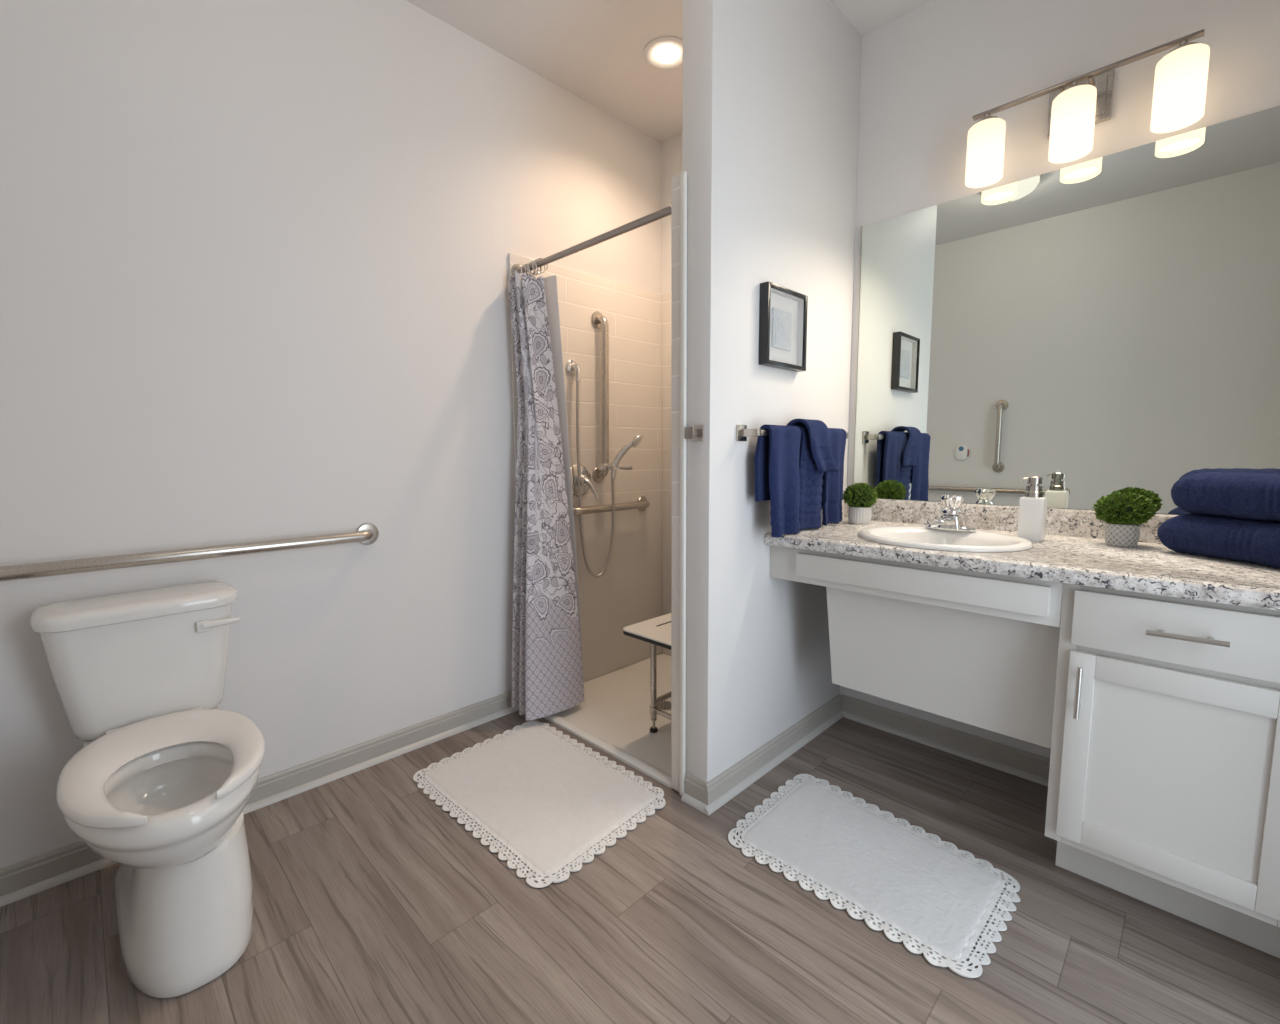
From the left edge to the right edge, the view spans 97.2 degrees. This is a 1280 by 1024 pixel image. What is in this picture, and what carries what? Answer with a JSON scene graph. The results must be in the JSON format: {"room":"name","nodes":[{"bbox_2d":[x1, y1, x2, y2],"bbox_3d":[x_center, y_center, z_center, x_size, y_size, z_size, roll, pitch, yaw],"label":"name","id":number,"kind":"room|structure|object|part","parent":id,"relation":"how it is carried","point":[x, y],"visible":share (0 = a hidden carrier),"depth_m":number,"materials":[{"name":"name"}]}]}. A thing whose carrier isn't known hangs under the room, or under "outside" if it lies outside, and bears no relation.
{"room":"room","nodes":[
{"label":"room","id":0,"kind":"room"},
{"bbox_2d":[0,0,661,867],"bbox_3d":[-0.851,-0.456,2.193,0.100,2.744,2.843,6,9,45],"label":"wall","id":1,"kind":"structure","parent":0,"point":[254,258],"depth_m":1.82,"materials":[{"name":"paint"}]},
{"bbox_2d":[0,523,378,581],"bbox_3d":[-1.289,0.118,1.689,0.070,0.080,1.008,6,9,45],"label":"grab bar","id":2,"kind":"object","parent":1,"relation":"attached to","point":[366,533],"visible":1,"depth_m":1.61,"materials":[{"name":"silver metal"}]},
{"bbox_2d":[0,691,518,906],"bbox_3d":[-1.132,0.907,1.956,0.029,0.087,1.696,6,9,45],"label":"baseboard","id":3,"kind":"structure","parent":1,"relation":"attached to","point":[31,876],"depth_m":1.94,"materials":[{"name":"paint"}]},
{"bbox_2d":[0,654,1279,1023],"bbox_3d":[0.048,1.004,1.396,2.700,0.001,2.763,6,9,45],"label":"floor","id":4,"kind":"structure","parent":0,"point":[373,904],"depth_m":1.34,"materials":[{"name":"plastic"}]},
{"bbox_2d":[30,582,264,998],"bbox_3d":[-1.165,0.626,1.388,0.725,0.766,0.412,6,9,45],"label":"toilet","id":5,"kind":"object","parent":4,"relation":"on","point":[163,778],"visible":1,"depth_m":1.36,"materials":[{"name":"ceramic"}]},
{"bbox_3d":[-1.348,0.249,1.529,0.214,0.044,0.412,6,9,45],"label":"tank lid","id":6,"kind":"part","parent":5,"relation":"part of","materials":[{"name":"white ceramic"}]},
{"bbox_3d":[-1.350,0.423,1.551,0.189,0.306,0.386,6,9,45],"label":"tank","id":7,"kind":"part","parent":5,"relation":"part of","materials":[{"name":"white ceramic"}]},
{"bbox_3d":[-1.111,0.572,1.327,0.538,0.025,0.364,6,9,45],"label":"seat","id":8,"kind":"part","parent":5,"relation":"part of","materials":[{"name":"plastic"}]},
{"bbox_3d":[-1.139,0.798,1.381,0.653,0.426,0.356,6,9,45],"label":"bowl","id":9,"kind":"part","parent":5,"relation":"part of","materials":[{"name":"white ceramic"}]},
{"bbox_3d":[-1.171,0.311,1.570,0.099,0.030,0.025,-5,8,-37],"label":"flush lever","id":10,"kind":"part","parent":5,"relation":"part of","materials":[{"name":"plastic"}]},
{"bbox_2d":[413,720,665,887],"bbox_3d":[-0.351,0.939,1.951,0.838,0.011,0.614,6,9,45],"label":"bath mat","id":11,"kind":"object","parent":4,"relation":"on","point":[549,800],"visible":1,"depth_m":1.86,"materials":[{"name":"white fabric"}]},
{"bbox_2d":[508,171,686,795],"bbox_3d":[0.130,-0.103,2.450,0.975,1.974,0.951,6,9,45],"label":"shower surround","id":12,"kind":"object","parent":4,"relation":"on","point":[644,578],"visible":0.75,"depth_m":2.82,"materials":[{"name":"plastic"}]},
{"bbox_2d":[571,464,598,498],"bbox_3d":[-0.265,-0.144,2.665,0.083,0.164,0.156,6,9,45],"label":"shower valve","id":13,"kind":"object","parent":12,"relation":"attached to","point":[585,482],"visible":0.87,"depth_m":2.67,"materials":[{"name":"silver metal"}]},
{"bbox_3d":[-0.232,-0.112,2.668,0.079,0.100,0.035,-1,6,-10],"label":"lever","id":14,"kind":"part","parent":13,"relation":"part of","materials":[{"name":"silver metal"}]},
{"bbox_3d":[-0.208,-0.140,2.791,0.012,1.969,0.943,6,9,45],"label":"panel","id":15,"kind":"part","parent":12,"relation":"part of","materials":[{"name":"tile"}]},
{"bbox_2d":[511,205,670,273],"bbox_3d":[-0.197,-0.979,2.069,0.901,0.068,0.068,6,9,45],"label":"curtain rod","id":16,"kind":"object","parent":12,"relation":"attached to","point":[666,211],"visible":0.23,"depth_m":2.00,"materials":[{"name":"silver metal"}]},
{"bbox_2d":[533,259,545,273],"bbox_3d":[-0.406,-0.992,2.278,0.056,0.056,0.004,-5,8,-39],"label":"curtain ring","id":17,"kind":"object","parent":16,"relation":"hanging from","point":[536,259],"visible":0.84,"depth_m":2.27,"materials":[{"name":"silver metal"}]},
{"bbox_2d":[544,275,583,685],"bbox_3d":[-0.358,-0.066,2.466,0.177,1.805,0.133,6,9,45],"label":"curtain liner","id":18,"kind":"object","parent":17,"relation":"hanging from","point":[550,283],"visible":0.19,"depth_m":2.35,"materials":[{"name":"grey fabric"}]},
{"bbox_2d":[535,258,547,272],"bbox_3d":[-0.395,-0.990,2.266,0.056,0.056,0.005,-5,8,-39],"label":"curtain ring","id":19,"kind":"object","parent":16,"relation":"hanging from","point":[538,258],"visible":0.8,"depth_m":2.26,"materials":[{"name":"silver metal"}]},
{"bbox_2d":[566,360,642,577],"bbox_3d":[-0.166,-0.192,2.706,0.362,1.037,0.118,-2,6,-12],"label":"shower","id":20,"kind":"object","parent":12,"relation":"attached to","point":[573,368],"visible":0.98,"depth_m":2.68,"materials":[{"name":"silver metal"}]},
{"bbox_3d":[-0.085,-0.249,2.711,0.111,0.177,0.033,-1,6,-3],"label":"handle","id":21,"kind":"part","parent":20,"relation":"part of","materials":[{"name":"silver metal"}]},
{"bbox_2d":[591,311,631,482],"bbox_3d":[-0.134,-0.547,2.700,0.187,0.820,0.088,3,7,31],"label":"grab bar","id":22,"kind":"object","parent":12,"relation":"attached to","point":[598,320],"visible":0.99,"depth_m":2.70,"materials":[{"name":"silver metal"}]},
{"bbox_3d":[-0.075,-0.213,2.719,0.077,0.018,0.018,0,6,-1],"label":"clamp lever","id":23,"kind":"part","parent":22,"relation":"part of","materials":[{"name":"silver metal"}]},
{"bbox_2d":[573,496,649,514],"bbox_3d":[-0.140,-0.023,2.813,0.070,0.080,0.575,6,9,45],"label":"grab bar","id":24,"kind":"object","parent":12,"relation":"attached to","point":[642,503],"visible":0.66,"depth_m":2.78,"materials":[{"name":"silver metal"}]},
{"bbox_3d":[0.444,-0.144,2.797,0.902,1.969,0.012,6,9,45],"label":"panel","id":25,"kind":"part","parent":12,"relation":"part of","materials":[{"name":"plastic"}]},
{"bbox_3d":[0.443,-0.073,2.134,0.040,1.969,0.932,6,9,45],"label":"panel","id":26,"kind":"part","parent":12,"relation":"part of","materials":[{"name":"plastic"}]},
{"bbox_3d":[0.136,-0.032,1.786,0.022,1.974,0.015,6,9,45],"label":"edge trim","id":27,"kind":"part","parent":12,"relation":"part of","materials":[{"name":"plastic"}]},
{"bbox_2d":[543,653,671,788],"bbox_3d":[0.117,0.867,2.570,0.901,0.020,0.928,6,9,45],"label":"shower pan","id":28,"kind":"object","parent":4,"relation":"on","point":[614,716],"visible":0.43,"depth_m":2.42,"materials":[{"name":"plastic"}]},
{"bbox_2d":[623,613,670,732],"bbox_3d":[0.229,0.669,2.260,0.334,0.468,0.530,6,9,45],"label":"shower bench","id":29,"kind":"object","parent":28,"relation":"on","point":[656,631],"visible":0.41,"depth_m":2.23,"materials":[{"name":"plastic"}]},
{"bbox_3d":[0.227,0.439,2.236,0.329,0.006,0.529,6,9,45],"label":"seat","id":30,"kind":"part","parent":29,"relation":"part of","materials":[{"name":"plastic"}]},
{"bbox_3d":[0.055,0.652,2.291,0.025,0.399,0.025,6,9,45],"label":"leg","id":31,"kind":"part","parent":29,"relation":"part of","materials":[{"name":"silver metal"}]},
{"bbox_2d":[657,701,670,710],"bbox_3d":[0.104,0.872,2.544,0.110,0.004,0.110,6,9,45],"label":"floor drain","id":32,"kind":"object","parent":28,"relation":"on","point":[664,705],"visible":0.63,"depth_m":2.54,"materials":[{"name":"grey metal"}]},
{"bbox_2d":[728,774,1019,977],"bbox_3d":[0.652,0.969,1.612,0.702,0.012,0.514,6,9,45],"label":"bath mat","id":33,"kind":"object","parent":4,"relation":"on","point":[923,889],"visible":1,"depth_m":1.54,"materials":[{"name":"white fabric"}]},
{"bbox_2d":[1044,583,1279,957],"bbox_3d":[1.450,0.582,1.415,0.602,0.818,0.647,6,9,45],"label":"vanity cabinet","id":34,"kind":"object","parent":4,"relation":"on","point":[1164,781],"visible":0.94,"depth_m":1.28,"materials":[{"name":"white wood"}]},
{"bbox_2d":[826,587,1059,748],"bbox_3d":[0.880,0.415,1.713,0.646,0.427,0.090,6,9,45],"label":"panel","id":35,"kind":"object","parent":34,"relation":"attached to","point":[996,674],"visible":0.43,"depth_m":1.68,"materials":[{"name":"white wood"}]},
{"bbox_2d":[764,499,1279,610],"bbox_3d":[1.158,0.077,1.663,1.436,0.129,0.631,6,9,45],"label":"countertop","id":36,"kind":"structure","parent":34,"relation":"on","point":[1074,549],"depth_m":1.53,"materials":[{"name":"stone"}]},
{"bbox_2d":[843,482,878,523],"bbox_3d":[0.853,-0.036,2.189,0.130,0.160,0.133,6,9,45],"label":"potted plant","id":37,"kind":"object","parent":36,"relation":"on","point":[860,497],"visible":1,"depth_m":2.16,"materials":[{"name":"green plant"}]},
{"bbox_3d":[0.853,0.011,2.195,0.086,0.065,0.086,6,9,45],"label":"pot","id":38,"kind":"part","parent":37,"relation":"part of","materials":[{"name":"white ceramic"}]},
{"bbox_2d":[770,545,1062,626],"bbox_3d":[0.752,0.202,1.696,0.834,0.115,0.040,6,9,45],"label":"apron","id":39,"kind":"object","parent":36,"relation":"attached to","point":[1037,601],"visible":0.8,"depth_m":1.61,"materials":[{"name":"white wood"}]},
{"bbox_3d":[0.776,0.200,1.656,0.698,0.077,0.020,6,9,45],"label":"drawer","id":40,"kind":"part","parent":39,"relation":"part of","materials":[{"name":"white wood"}]},
{"bbox_2d":[858,526,1032,551],"bbox_3d":[0.952,0.149,1.802,0.490,0.156,0.444,6,9,45],"label":"sink","id":41,"kind":"object","parent":36,"relation":"in","point":[922,537],"visible":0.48,"depth_m":1.83,"materials":[{"name":"white ceramic"}]},
{"bbox_2d":[925,494,976,531],"bbox_3d":[1.024,-0.001,1.904,0.158,0.121,0.143,-2,6,-16],"label":"faucet","id":42,"kind":"object","parent":36,"relation":"on","point":[951,519],"visible":1,"depth_m":1.89,"materials":[{"name":"silver metal"}]},
{"bbox_3d":[1.008,0.035,1.870,0.052,0.034,0.110,6,9,45],"label":"spout","id":43,"kind":"part","parent":42,"relation":"part of","materials":[{"name":"silver metal"}]},
{"bbox_3d":[1.055,0.051,1.918,0.160,0.016,0.056,6,9,45],"label":"plate","id":44,"kind":"part","parent":42,"relation":"part of","materials":[{"name":"silver metal"}]},
{"bbox_3d":[1.054,-0.026,1.910,0.060,0.072,0.060,-1,6,-3],"label":"knob","id":45,"kind":"part","parent":42,"relation":"part of","materials":[{"name":"silver metal"}]},
{"bbox_2d":[1017,476,1047,541],"bbox_3d":[1.219,-0.012,1.757,0.070,0.199,0.064,6,9,45],"label":"soap dispenser","id":46,"kind":"object","parent":36,"relation":"on","point":[1032,515],"visible":0.97,"depth_m":1.73,"materials":[{"name":"white ceramic"}]},
{"bbox_2d":[1092,491,1156,546],"bbox_3d":[1.409,0.018,1.646,0.146,0.161,0.147,6,9,45],"label":"potted plant","id":47,"kind":"object","parent":36,"relation":"on","point":[1123,513],"visible":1,"depth_m":1.62,"materials":[{"name":"green plant"}]},
{"bbox_3d":[1.410,0.066,1.652,0.075,0.065,0.075,6,9,45],"label":"pot","id":48,"kind":"part","parent":47,"relation":"part of","materials":[{"name":"white ceramic"}]},
{"bbox_2d":[1157,513,1279,567],"bbox_3d":[1.538,0.070,1.396,0.196,0.111,0.360,-1,6,-10],"label":"folded towel","id":49,"kind":"object","parent":36,"relation":"on","point":[1236,539],"visible":0.88,"depth_m":1.40,"materials":[{"name":"blue fabric"}]},
{"bbox_2d":[1171,472,1279,520],"bbox_3d":[1.542,-0.037,1.372,0.191,0.114,0.346,-2,6,-12],"label":"folded towel","id":50,"kind":"object","parent":49,"relation":"on","point":[1253,496],"visible":1,"depth_m":1.39,"materials":[{"name":"blue fabric"}]},
{"bbox_3d":[1.057,0.432,1.360,0.012,0.127,0.038,6,9,45],"label":"handle","id":51,"kind":"part","parent":34,"relation":"part of","materials":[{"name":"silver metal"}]},
{"bbox_3d":[1.199,0.592,1.276,0.392,0.481,0.020,6,9,45],"label":"door","id":52,"kind":"part","parent":34,"relation":"part of","materials":[{"name":"white wood"}]},
{"bbox_3d":[1.197,0.269,1.241,0.392,0.135,0.020,6,9,45],"label":"drawer","id":53,"kind":"part","parent":34,"relation":"part of","materials":[{"name":"white wood"}]},
{"bbox_3d":[1.202,0.592,1.279,0.300,0.375,0.008,6,9,45],"label":"door panel","id":54,"kind":"part","parent":34,"relation":"part of","materials":[{"name":"white wood"}]},
{"bbox_3d":[1.179,0.269,1.218,0.129,0.014,0.038,6,9,45],"label":"handle","id":55,"kind":"part","parent":34,"relation":"part of","materials":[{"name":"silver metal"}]},
{"bbox_2d":[406,0,930,142],"bbox_3d":[0.061,-1.778,1.128,2.700,0.100,2.843,6,9,45],"label":"ceiling","id":56,"kind":"structure","parent":0,"point":[592,50],"depth_m":2.18,"materials":[{"name":"paint"}]},
{"bbox_2d":[643,36,682,69],"bbox_3d":[0.107,-1.844,2.277,0.190,0.012,0.190,6,9,45],"label":"recessed light","id":57,"kind":"object","parent":56,"relation":"in","point":[664,52],"visible":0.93,"depth_m":2.27,"materials":[{"name":"paint"}]},
{"bbox_2d":[682,0,861,815],"bbox_3d":[0.500,-0.446,2.030,0.142,2.744,0.964,6,9,45],"label":"wall","id":58,"kind":"structure","parent":0,"point":[771,88],"depth_m":1.85,"materials":[{"name":"paint"}]},
{"bbox_2d":[684,425,703,441],"bbox_3d":[0.162,-0.240,1.717,0.052,0.050,0.044,6,9,45],"label":"robe hook","id":59,"kind":"object","parent":58,"relation":"attached to","point":[694,432],"visible":1,"depth_m":1.71,"materials":[{"name":"silver metal"}]},
{"bbox_3d":[0.160,-0.240,1.715,0.036,0.036,0.038,6,9,45],"label":"knob","id":60,"kind":"part","parent":59,"relation":"part of","materials":[{"name":"silver metal"}]},
{"bbox_2d":[681,772,707,812],"bbox_3d":[0.181,0.912,1.839,0.099,0.087,0.029,6,9,45],"label":"baseboard","id":61,"kind":"structure","parent":58,"relation":"attached to","point":[694,787],"depth_m":1.84,"materials":[{"name":"paint"}]},
{"bbox_3d":[0.176,0.946,1.837,0.099,0.019,0.016,6,9,45],"label":"shoe moulding","id":62,"kind":"part","parent":61,"relation":"part of","materials":[{"name":"paint"}]},
{"bbox_2d":[759,281,807,371],"bbox_3d":[0.489,-0.620,1.917,0.034,0.258,0.252,6,9,45],"label":"picture frame","id":63,"kind":"object","parent":58,"relation":"attached to","point":[782,310],"visible":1,"depth_m":1.89,"materials":[{"name":"black paint"}]},
{"bbox_3d":[0.496,-0.620,1.909,0.002,0.234,0.228,6,9,45],"label":"glass pane","id":64,"kind":"part","parent":63,"relation":"part of","materials":[{"name":"white"}]},
{"bbox_2d":[736,425,847,440],"bbox_3d":[0.562,-0.275,2.000,0.070,0.052,0.661,6,9,45],"label":"towel bar","id":65,"kind":"object","parent":58,"relation":"attached to","point":[742,432],"visible":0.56,"depth_m":1.79,"materials":[{"name":"silver metal"}]},
{"bbox_3d":[0.581,-0.273,1.981,0.010,0.018,0.625,6,9,45],"label":"rail","id":66,"kind":"part","parent":65,"relation":"part of","materials":[{"name":"silver metal"}]},
{"bbox_2d":[754,425,800,537],"bbox_3d":[0.462,-0.104,1.867,0.070,0.363,0.213,6,9,45],"label":"hand towel","id":67,"kind":"object","parent":65,"relation":"hanging from","point":[776,459],"visible":0.98,"depth_m":1.84,"materials":[{"name":"blue fabric"}]},
{"bbox_2d":[821,428,846,524],"bbox_3d":[0.721,-0.135,2.127,0.156,0.359,0.067,-6,8,-43],"label":"hand towel","id":68,"kind":"object","parent":65,"relation":"hanging from","point":[832,486],"visible":0.66,"depth_m":2.11,"materials":[{"name":"blue fabric"}]},
{"bbox_2d":[797,426,823,529],"bbox_3d":[0.605,-0.121,2.013,0.163,0.361,0.065,-6,8,-43],"label":"hand towel","id":69,"kind":"object","parent":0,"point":[811,481],"visible":0.66,"depth_m":1.98,"materials":[{"name":"blue fabric"}]},
{"bbox_2d":[786,419,837,471],"bbox_3d":[0.617,-0.235,2.014,0.112,0.186,0.213,6,9,45],"label":"washcloth","id":70,"kind":"object","parent":69,"relation":"on","point":[818,431],"visible":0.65,"depth_m":1.97,"materials":[{"name":"blue fabric"}]},
{"bbox_2d":[661,0,1279,758],"bbox_3d":[1.038,-0.472,2.243,2.500,2.744,0.100,6,9,45],"label":"wall","id":71,"kind":"structure","parent":0,"point":[925,73],"depth_m":1.89,"materials":[{"name":"paint"}]},
{"bbox_2d":[841,695,1049,785],"bbox_3d":[1.165,0.870,2.175,0.814,0.087,0.029,6,9,45],"label":"baseboard","id":72,"kind":"structure","parent":71,"relation":"attached to","point":[1011,760],"depth_m":2.15,"materials":[{"name":"paint"}]},
{"bbox_2d":[844,499,1177,543],"bbox_3d":[1.375,0.052,1.878,1.436,0.127,0.018,6,9,45],"label":"backsplash","id":73,"kind":"structure","parent":71,"relation":"attached to","point":[1061,522],"depth_m":1.98,"materials":[{"name":"stone"}]},
{"bbox_2d":[852,106,1279,514],"bbox_3d":[1.379,-0.549,1.812,1.403,1.082,0.010,6,9,45],"label":"mirror","id":74,"kind":"object","parent":71,"relation":"attached to","point":[1095,328],"visible":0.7,"depth_m":1.78,"materials":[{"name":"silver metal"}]},
{"bbox_2d":[965,29,1209,187],"bbox_3d":[1.312,-1.199,1.703,0.569,0.244,0.155,6,9,45],"label":"vanity light","id":75,"kind":"object","parent":71,"relation":"attached to","point":[1079,103],"visible":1,"depth_m":1.65,"materials":[{"name":"white glass"}]},
{"bbox_3d":[1.132,-1.176,1.853,0.107,0.170,0.107,6,9,45],"label":"lamp shade","id":76,"kind":"part","parent":75,"relation":"part of","materials":[{"name":"white glass"}]},
{"bbox_2d":[977,113,997,122],"bbox_3d":[1.132,-1.280,1.841,0.072,0.036,0.072,6,9,45],"label":"socket","id":77,"kind":"object","parent":75,"relation":"attached to","point":[986,118],"depth_m":1.81,"materials":[{"name":"silver metal"}]},
{"bbox_3d":[1.294,-1.160,1.691,0.107,0.170,0.107,6,9,45],"label":"lamp shade","id":78,"kind":"part","parent":75,"relation":"part of","materials":[{"name":"white glass"}]},
{"bbox_2d":[1061,80,1087,92],"bbox_3d":[1.294,-1.263,1.680,0.072,0.036,0.072,6,9,45],"label":"socket","id":79,"kind":"object","parent":75,"relation":"attached to","point":[1074,83],"depth_m":1.67,"materials":[{"name":"silver metal"}]},
{"bbox_3d":[1.459,-1.143,1.528,0.107,0.170,0.107,6,9,45],"label":"lamp shade","id":80,"kind":"part","parent":75,"relation":"part of","materials":[{"name":"white glass"}]},
{"bbox_2d":[1168,39,1197,53],"bbox_3d":[1.458,-1.247,1.516,0.072,0.036,0.072,6,9,45],"label":"socket","id":81,"kind":"object","parent":75,"relation":"attached to","point":[1182,43],"depth_m":1.51,"materials":[{"name":"silver metal"}]},
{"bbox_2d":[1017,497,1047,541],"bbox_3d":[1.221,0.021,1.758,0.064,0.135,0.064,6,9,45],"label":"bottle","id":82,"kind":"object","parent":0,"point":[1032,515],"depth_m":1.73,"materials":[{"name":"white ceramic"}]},
{"label":"curtain ring","id":83,"kind":"object","parent":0,"visible":0},
{"bbox_2d":[508,271,583,720],"bbox_3d":[-0.425,-0.067,2.401,0.289,1.841,0.221,-6,8,-42],"label":"shower curtain","id":84,"kind":"object","parent":83,"relation":"hanging from","point":[547,672],"visible":1,"depth_m":2.35,"materials":[{"name":"fabric"}]}
]}

